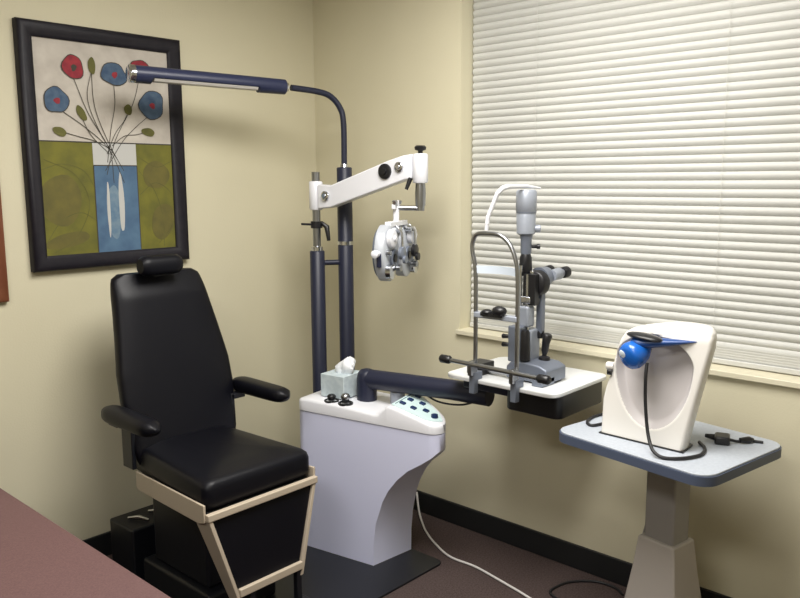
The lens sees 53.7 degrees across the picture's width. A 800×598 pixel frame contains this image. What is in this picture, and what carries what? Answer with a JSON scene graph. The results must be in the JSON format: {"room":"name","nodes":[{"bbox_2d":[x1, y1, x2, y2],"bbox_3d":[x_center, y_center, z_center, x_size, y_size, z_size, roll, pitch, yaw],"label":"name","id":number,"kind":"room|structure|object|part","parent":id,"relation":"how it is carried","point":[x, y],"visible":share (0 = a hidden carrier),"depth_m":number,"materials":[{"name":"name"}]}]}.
{"room":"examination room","nodes":[
{"label":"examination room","id":0,"kind":"room"},
{"bbox_2d":[0,0,315,539],"bbox_3d":[-1.891,-0.114,2.526,0.120,2.600,4.620,7,11,42],"label":"wall","id":1,"kind":"structure","parent":0,"point":[250,156],"depth_m":3.44,"materials":[{"name":"paint"}]},
{"bbox_2d":[0,190,8,301],"bbox_3d":[-1.673,-0.365,2.617,0.027,0.832,0.664,7,11,42],"label":"framed board","id":2,"kind":"object","parent":1,"relation":"attached to","point":[4,292],"visible":1,"depth_m":2.88,"materials":[{"name":"brown"}]},
{"bbox_2d":[82,531,111,555],"bbox_3d":[-1.865,1.134,2.633,0.012,0.100,4.288,7,11,42],"label":"baseboard","id":3,"kind":"structure","parent":1,"relation":"attached to","point":[102,543],"depth_m":3.30,"materials":[{"name":"black"}]},
{"bbox_2d":[12,17,189,272],"bbox_3d":[-1.155,-0.593,3.146,0.039,0.921,0.670,7,11,42],"label":"framed picture","id":4,"kind":"object","parent":1,"relation":"attached to","point":[104,172],"visible":0.98,"depth_m":3.11,"materials":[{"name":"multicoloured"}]},
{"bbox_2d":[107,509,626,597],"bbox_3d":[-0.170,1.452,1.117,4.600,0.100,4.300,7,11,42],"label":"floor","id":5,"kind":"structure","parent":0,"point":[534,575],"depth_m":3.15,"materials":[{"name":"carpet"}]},
{"bbox_2d":[0,488,170,597],"bbox_3d":[-0.926,0.965,1.582,2.730,0.735,0.705,7,11,42],"label":"desk","id":6,"kind":"object","parent":5,"relation":"on","point":[39,558],"visible":1,"depth_m":1.71,"materials":[{"name":"laminate"}]},
{"bbox_2d":[267,574,293,597],"bbox_3d":[-0.436,1.113,3.024,0.144,0.009,0.176,7,11,42],"label":"floor plate","id":7,"kind":"object","parent":5,"relation":"on","point":[284,587],"depth_m":3.02,"materials":[{"name":"black metal"}]},
{"bbox_2d":[101,254,317,597],"bbox_3d":[-0.719,0.483,2.918,0.935,1.272,0.632,7,11,42],"label":"chair","id":8,"kind":"object","parent":7,"relation":"on","point":[229,515],"visible":0.98,"depth_m":2.87,"materials":[{"name":"black leather"}]},
{"bbox_3d":[-0.928,0.419,2.720,0.340,0.062,0.076,7,11,42],"label":"armrest","id":9,"kind":"part","parent":8,"relation":"part of","materials":[{"name":"black leather"}]},
{"bbox_3d":[-1.042,0.872,3.154,0.093,0.021,0.020,1,9,11],"label":"release lever","id":10,"kind":"part","parent":8,"relation":"part of","materials":[{"name":"silver metal"}]},
{"bbox_3d":[-0.792,0.676,2.702,0.008,0.092,0.507,-8,11,-42],"label":"seat rail","id":11,"kind":"part","parent":8,"relation":"part of","materials":[{"name":"beige metal"}]},
{"bbox_3d":[-0.863,0.253,3.033,0.236,0.712,0.476,7,11,42],"label":"backrest","id":12,"kind":"part","parent":8,"relation":"part of","materials":[{"name":"black leather"}]},
{"bbox_3d":[-0.590,0.854,2.587,0.121,0.312,0.072,-6,10,-33],"label":"leg rest rail","id":13,"kind":"part","parent":8,"relation":"part of","materials":[{"name":"beige metal"}]},
{"bbox_3d":[-0.671,0.580,2.866,0.555,0.118,0.447,7,11,42],"label":"seat","id":14,"kind":"part","parent":8,"relation":"part of","materials":[{"name":"black leather"}]},
{"bbox_3d":[-0.498,1.033,2.661,0.020,0.135,0.020,7,11,42],"label":"foot plate arm","id":15,"kind":"part","parent":8,"relation":"part of","materials":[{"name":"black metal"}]},
{"bbox_3d":[-0.552,0.357,3.125,0.340,0.062,0.076,7,11,42],"label":"armrest","id":16,"kind":"part","parent":8,"relation":"part of","materials":[{"name":"black leather"}]},
{"bbox_3d":[-0.363,1.010,2.807,0.020,0.135,0.020,7,11,42],"label":"foot plate arm","id":17,"kind":"part","parent":8,"relation":"part of","materials":[{"name":"black metal"}]},
{"bbox_3d":[-0.353,0.814,2.843,0.072,0.312,0.121,4,10,28],"label":"leg rest rail","id":18,"kind":"part","parent":8,"relation":"part of","materials":[{"name":"beige metal"}]},
{"bbox_3d":[-0.504,0.628,3.011,0.506,0.092,0.008,7,11,39],"label":"seat rail","id":19,"kind":"part","parent":8,"relation":"part of","materials":[{"name":"beige metal"}]},
{"bbox_2d":[302,546,440,597],"bbox_3d":[-0.196,1.085,3.201,0.527,0.009,0.554,7,11,42],"label":"floor plate","id":20,"kind":"object","parent":5,"relation":"on","point":[325,574],"depth_m":3.13,"materials":[{"name":"black metal"}]},
{"bbox_2d":[125,64,605,565],"bbox_3d":[-0.072,0.079,3.207,1.778,1.977,0.792,2,9,16],"label":"stand","id":21,"kind":"object","parent":20,"relation":"on","point":[370,453],"depth_m":3.20,"materials":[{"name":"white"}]},
{"bbox_2d":[125,64,346,163],"bbox_3d":[-0.635,-0.725,3.228,0.273,0.386,0.907,7,11,42],"label":"lamp","id":22,"kind":"object","parent":21,"relation":"attached to","point":[134,73],"depth_m":3.15,"materials":[{"name":"metal"}]},
{"bbox_3d":[-0.373,-0.301,3.495,0.128,0.087,0.060,-2,9,-8],"label":"lock lever","id":23,"kind":"part","parent":21,"relation":"part of","materials":[{"name":"black plastic"}]},
{"bbox_3d":[-0.369,-0.383,3.487,0.036,0.350,0.036,7,11,42],"label":"rod","id":24,"kind":"part","parent":21,"relation":"part of","materials":[{"name":"silver metal"}]},
{"bbox_3d":[-0.281,0.402,3.248,0.036,0.022,0.036,7,11,42],"label":"handle cap","id":25,"kind":"part","parent":21,"relation":"part of","materials":[{"name":"black plastic"}]},
{"bbox_2d":[321,356,358,398],"bbox_3d":[-0.241,0.322,3.321,0.130,0.162,0.133,5,10,34],"label":"tissue box","id":26,"kind":"object","parent":21,"relation":"on","point":[338,381],"visible":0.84,"depth_m":3.28,"materials":[{"name":"white paper"}]},
{"bbox_2d":[341,393,349,402],"bbox_3d":[-0.222,0.400,3.209,0.038,0.037,0.038,7,11,42],"label":"knob","id":27,"kind":"object","parent":21,"relation":"on","point":[345,397],"visible":1,"depth_m":3.20,"materials":[{"name":"silver metal"}]},
{"bbox_3d":[-0.144,-0.488,3.314,0.492,0.224,0.048,5,10,34],"label":"refractor arm","id":28,"kind":"part","parent":21,"relation":"part of","materials":[{"name":"white plastic"}]},
{"bbox_3d":[-0.077,0.421,3.241,0.693,0.098,0.276,5,10,32],"label":"console lid","id":29,"kind":"part","parent":21,"relation":"part of","materials":[{"name":"white plastic"}]},
{"bbox_3d":[-0.065,-0.519,3.213,0.062,0.062,0.018,5,10,34],"label":"tension knob","id":30,"kind":"part","parent":21,"relation":"part of","materials":[{"name":"black plastic"}]},
{"bbox_2d":[371,200,424,280],"bbox_3d":[0.017,-0.238,3.185,0.149,0.318,0.418,3,9,22],"label":"phoropter","id":31,"kind":"object","parent":21,"relation":"hanging from","point":[394,247],"visible":1,"depth_m":3.11,"materials":[{"name":"silver metal"}]},
{"bbox_3d":[-0.090,-0.173,3.038,0.030,0.030,0.049,3,9,22],"label":"knob","id":32,"kind":"part","parent":31,"relation":"part of","materials":[{"name":"white plastic"}]},
{"bbox_3d":[-0.043,-0.178,3.068,0.024,0.022,0.022,3,9,22],"label":"axis knob","id":33,"kind":"part","parent":31,"relation":"part of","materials":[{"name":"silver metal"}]},
{"bbox_3d":[-0.015,-0.346,3.182,0.027,0.102,0.180,3,9,22],"label":"hanger post","id":34,"kind":"part","parent":31,"relation":"part of","materials":[{"name":"white plastic"}]},
{"bbox_3d":[-0.013,-0.123,3.119,0.043,0.028,0.028,3,9,22],"label":"adjust knob","id":35,"kind":"part","parent":31,"relation":"part of","materials":[{"name":"silver metal"}]},
{"bbox_3d":[-0.001,-0.248,3.117,0.035,0.084,0.012,3,9,22],"label":"cross cylinder arm","id":36,"kind":"part","parent":31,"relation":"part of","materials":[{"name":"silver metal"}]},
{"bbox_3d":[0.035,-0.289,3.233,0.033,0.026,0.026,3,9,22],"label":"turret knob","id":37,"kind":"part","parent":31,"relation":"part of","materials":[{"name":"silver metal"}]},
{"bbox_3d":[0.051,-0.267,3.241,0.035,0.084,0.012,3,9,22],"label":"cross cylinder arm","id":38,"kind":"part","parent":31,"relation":"part of","materials":[{"name":"silver metal"}]},
{"bbox_3d":[0.054,-0.147,3.280,0.043,0.028,0.028,3,9,22],"label":"adjust knob","id":39,"kind":"part","parent":31,"relation":"part of","materials":[{"name":"silver metal"}]},
{"bbox_3d":[0.035,-0.463,3.169,0.033,0.051,0.019,-1,9,-4],"label":"release lever","id":40,"kind":"part","parent":21,"relation":"part of","materials":[{"name":"black plastic"}]},
{"bbox_3d":[0.086,0.423,3.081,0.225,0.062,0.176,7,11,42],"label":"control panel","id":41,"kind":"part","parent":21,"relation":"part of","materials":[{"name":"teal"}]},
{"bbox_3d":[0.081,-0.594,3.141,0.048,0.032,0.048,7,11,42],"label":"knob","id":42,"kind":"part","parent":21,"relation":"part of","materials":[{"name":"black plastic"}]},
{"bbox_3d":[0.132,0.446,3.020,0.028,0.014,0.028,7,11,42],"label":"dial knob","id":43,"kind":"part","parent":21,"relation":"part of","materials":[{"name":"blue plastic"}]},
{"bbox_2d":[364,357,605,419],"bbox_3d":[0.303,0.325,3.087,0.914,0.137,0.406,7,11,42],"label":"swing arm","id":44,"kind":"object","parent":21,"relation":"on","point":[580,390],"depth_m":2.92,"materials":[{"name":"black metal"}]},
{"bbox_2d":[439,184,571,402],"bbox_3d":[0.433,-0.037,2.842,0.468,0.746,0.367,7,11,42],"label":"lamp","id":45,"kind":"object","parent":21,"relation":"on","point":[526,364],"visible":1,"depth_m":2.79,"materials":[{"name":"silver metal"}]},
{"bbox_3d":[0.167,0.220,2.899,0.048,0.031,0.031,7,11,42],"label":"grip knob","id":46,"kind":"part","parent":45,"relation":"part of","materials":[{"name":"black plastic"}]},
{"bbox_3d":[0.301,0.254,2.951,0.070,0.045,0.080,7,11,42],"label":"rail","id":47,"kind":"part","parent":45,"relation":"part of","materials":[{"name":"black plastic"}]},
{"bbox_3d":[0.329,0.022,2.759,0.211,0.515,0.015,7,11,42],"label":"headrest frame","id":48,"kind":"part","parent":45,"relation":"part of","materials":[{"name":"silver metal"}]},
{"bbox_3d":[0.393,0.268,2.868,0.340,0.024,0.024,7,11,42],"label":"cross rail","id":49,"kind":"part","parent":45,"relation":"part of","materials":[{"name":"silver metal"}]},
{"bbox_3d":[0.379,0.163,2.847,0.024,0.018,0.018,4,9,26],"label":"width knob","id":50,"kind":"part","parent":45,"relation":"part of","materials":[{"name":"black plastic"}]},
{"bbox_3d":[0.410,-0.323,2.767,0.240,0.159,0.058,-5,10,-28],"label":"fixation arm","id":51,"kind":"part","parent":45,"relation":"part of","materials":[{"name":"white plastic"}]},
{"bbox_3d":[0.440,-0.005,2.820,0.046,0.230,0.018,5,10,33],"label":"lamp arm rod","id":52,"kind":"part","parent":45,"relation":"part of","materials":[{"name":"silver metal"}]},
{"bbox_3d":[0.484,-0.188,2.821,0.034,0.020,0.020,1,9,11],"label":"filter lever","id":53,"kind":"part","parent":45,"relation":"part of","materials":[{"name":"black plastic"}]},
{"bbox_3d":[0.506,0.026,2.842,0.025,0.200,0.026,7,11,42],"label":"microscope arm","id":54,"kind":"part","parent":45,"relation":"part of","materials":[{"name":"grey metal"}]},
{"bbox_3d":[0.502,0.287,2.770,0.045,0.030,0.080,7,11,42],"label":"rail","id":55,"kind":"part","parent":45,"relation":"part of","materials":[{"name":"grey metal"}]},
{"bbox_3d":[0.476,0.266,2.619,0.048,0.031,0.031,7,11,42],"label":"grip knob","id":56,"kind":"part","parent":45,"relation":"part of","materials":[{"name":"black plastic"}]},
{"bbox_2d":[416,492,530,597],"bbox_3d":[0.328,1.042,3.148,0.112,0.103,1.274,-5,10,-27],"label":"cord","id":57,"kind":"object","parent":5,"relation":"on","point":[418,507],"visible":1,"depth_m":3.24,"materials":[{"name":"white plastic"}]},
{"bbox_2d":[549,580,623,597],"bbox_3d":[0.699,1.106,3.018,0.277,0.010,0.125,-1,9,-6],"label":"cord","id":58,"kind":"object","parent":5,"relation":"on","point":[571,581],"visible":1,"depth_m":3.05,"materials":[{"name":"black plastic"}]},
{"bbox_2d":[559,416,781,597],"bbox_3d":[0.846,0.803,2.554,0.453,0.745,0.552,-7,11,-37],"label":"table","id":59,"kind":"object","parent":5,"relation":"on","point":[664,565],"visible":0.84,"depth_m":2.49,"materials":[{"name":"grey plastic"}]},
{"bbox_2d":[586,413,602,426],"bbox_3d":[0.686,0.403,2.687,0.069,0.010,0.216,5,10,32],"label":"power cable","id":60,"kind":"object","parent":59,"relation":"on","point":[599,414],"visible":0.74,"depth_m":2.63,"materials":[{"name":"black plastic"}]},
{"bbox_2d":[599,321,716,459],"bbox_3d":[0.767,0.260,2.400,0.342,0.376,0.223,7,11,42],"label":"instrument","id":61,"kind":"object","parent":59,"relation":"on","point":[659,372],"visible":1,"depth_m":2.38,"materials":[{"name":"white plastic"}]},
{"bbox_3d":[0.778,0.138,2.343,0.187,0.040,0.071,7,11,42],"label":"blue blade","id":62,"kind":"part","parent":61,"relation":"part of","materials":[{"name":"blue plastic"}]},
{"bbox_3d":[0.861,0.640,2.540,0.088,0.351,0.108,-7,11,-37],"label":"post","id":63,"kind":"part","parent":59,"relation":"part of","materials":[{"name":"grey metal"}]},
{"bbox_2d":[705,432,762,445],"bbox_3d":[1.028,0.432,2.425,0.170,0.026,0.062,2,9,14],"label":"power adapter","id":64,"kind":"object","parent":59,"relation":"on","point":[719,438],"visible":1,"depth_m":2.42,"materials":[{"name":"black plastic"}]},
{"bbox_2d":[313,0,799,597],"bbox_3d":[1.387,-0.132,2.515,4.720,2.600,0.200,7,11,42],"label":"wall","id":65,"kind":"structure","parent":0,"point":[400,72],"depth_m":3.42,"materials":[{"name":"paint"}]},
{"bbox_2d":[413,490,731,597],"bbox_3d":[1.283,1.111,2.659,4.588,0.100,0.012,7,11,42],"label":"baseboard","id":66,"kind":"structure","parent":65,"relation":"attached to","point":[587,560],"depth_m":3.31,"materials":[{"name":"black"}]},
{"bbox_2d":[455,327,799,388],"bbox_3d":[1.121,0.236,2.807,2.190,0.022,0.218,7,11,42],"label":"trim","id":67,"kind":"structure","parent":65,"relation":"attached to","point":[734,372],"depth_m":2.95,"materials":[{"name":"beige paint"}]},
{"bbox_2d":[470,0,799,375],"bbox_3d":[1.117,-0.523,2.684,2.166,1.510,0.054,7,11,42],"label":"window blinds","id":68,"kind":"object","parent":65,"relation":"attached to","point":[660,139],"visible":0.91,"depth_m":2.88,"materials":[{"name":"white plastic"}]},
{"bbox_3d":[0.542,-0.585,3.179,0.001,1.450,0.001,7,11,42],"label":"ladder cord","id":69,"kind":"part","parent":68,"relation":"part of","materials":[{"name":"white fabric"}]},
{"bbox_3d":[1.122,0.214,2.795,2.166,0.020,0.046,7,11,42],"label":"rail","id":70,"kind":"part","parent":68,"relation":"part of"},
{"bbox_3d":[1.095,-0.514,2.678,0.001,1.450,0.001,7,11,42],"label":"ladder cord","id":71,"kind":"part","parent":68,"relation":"part of","materials":[{"name":"white fabric"}]}
]}

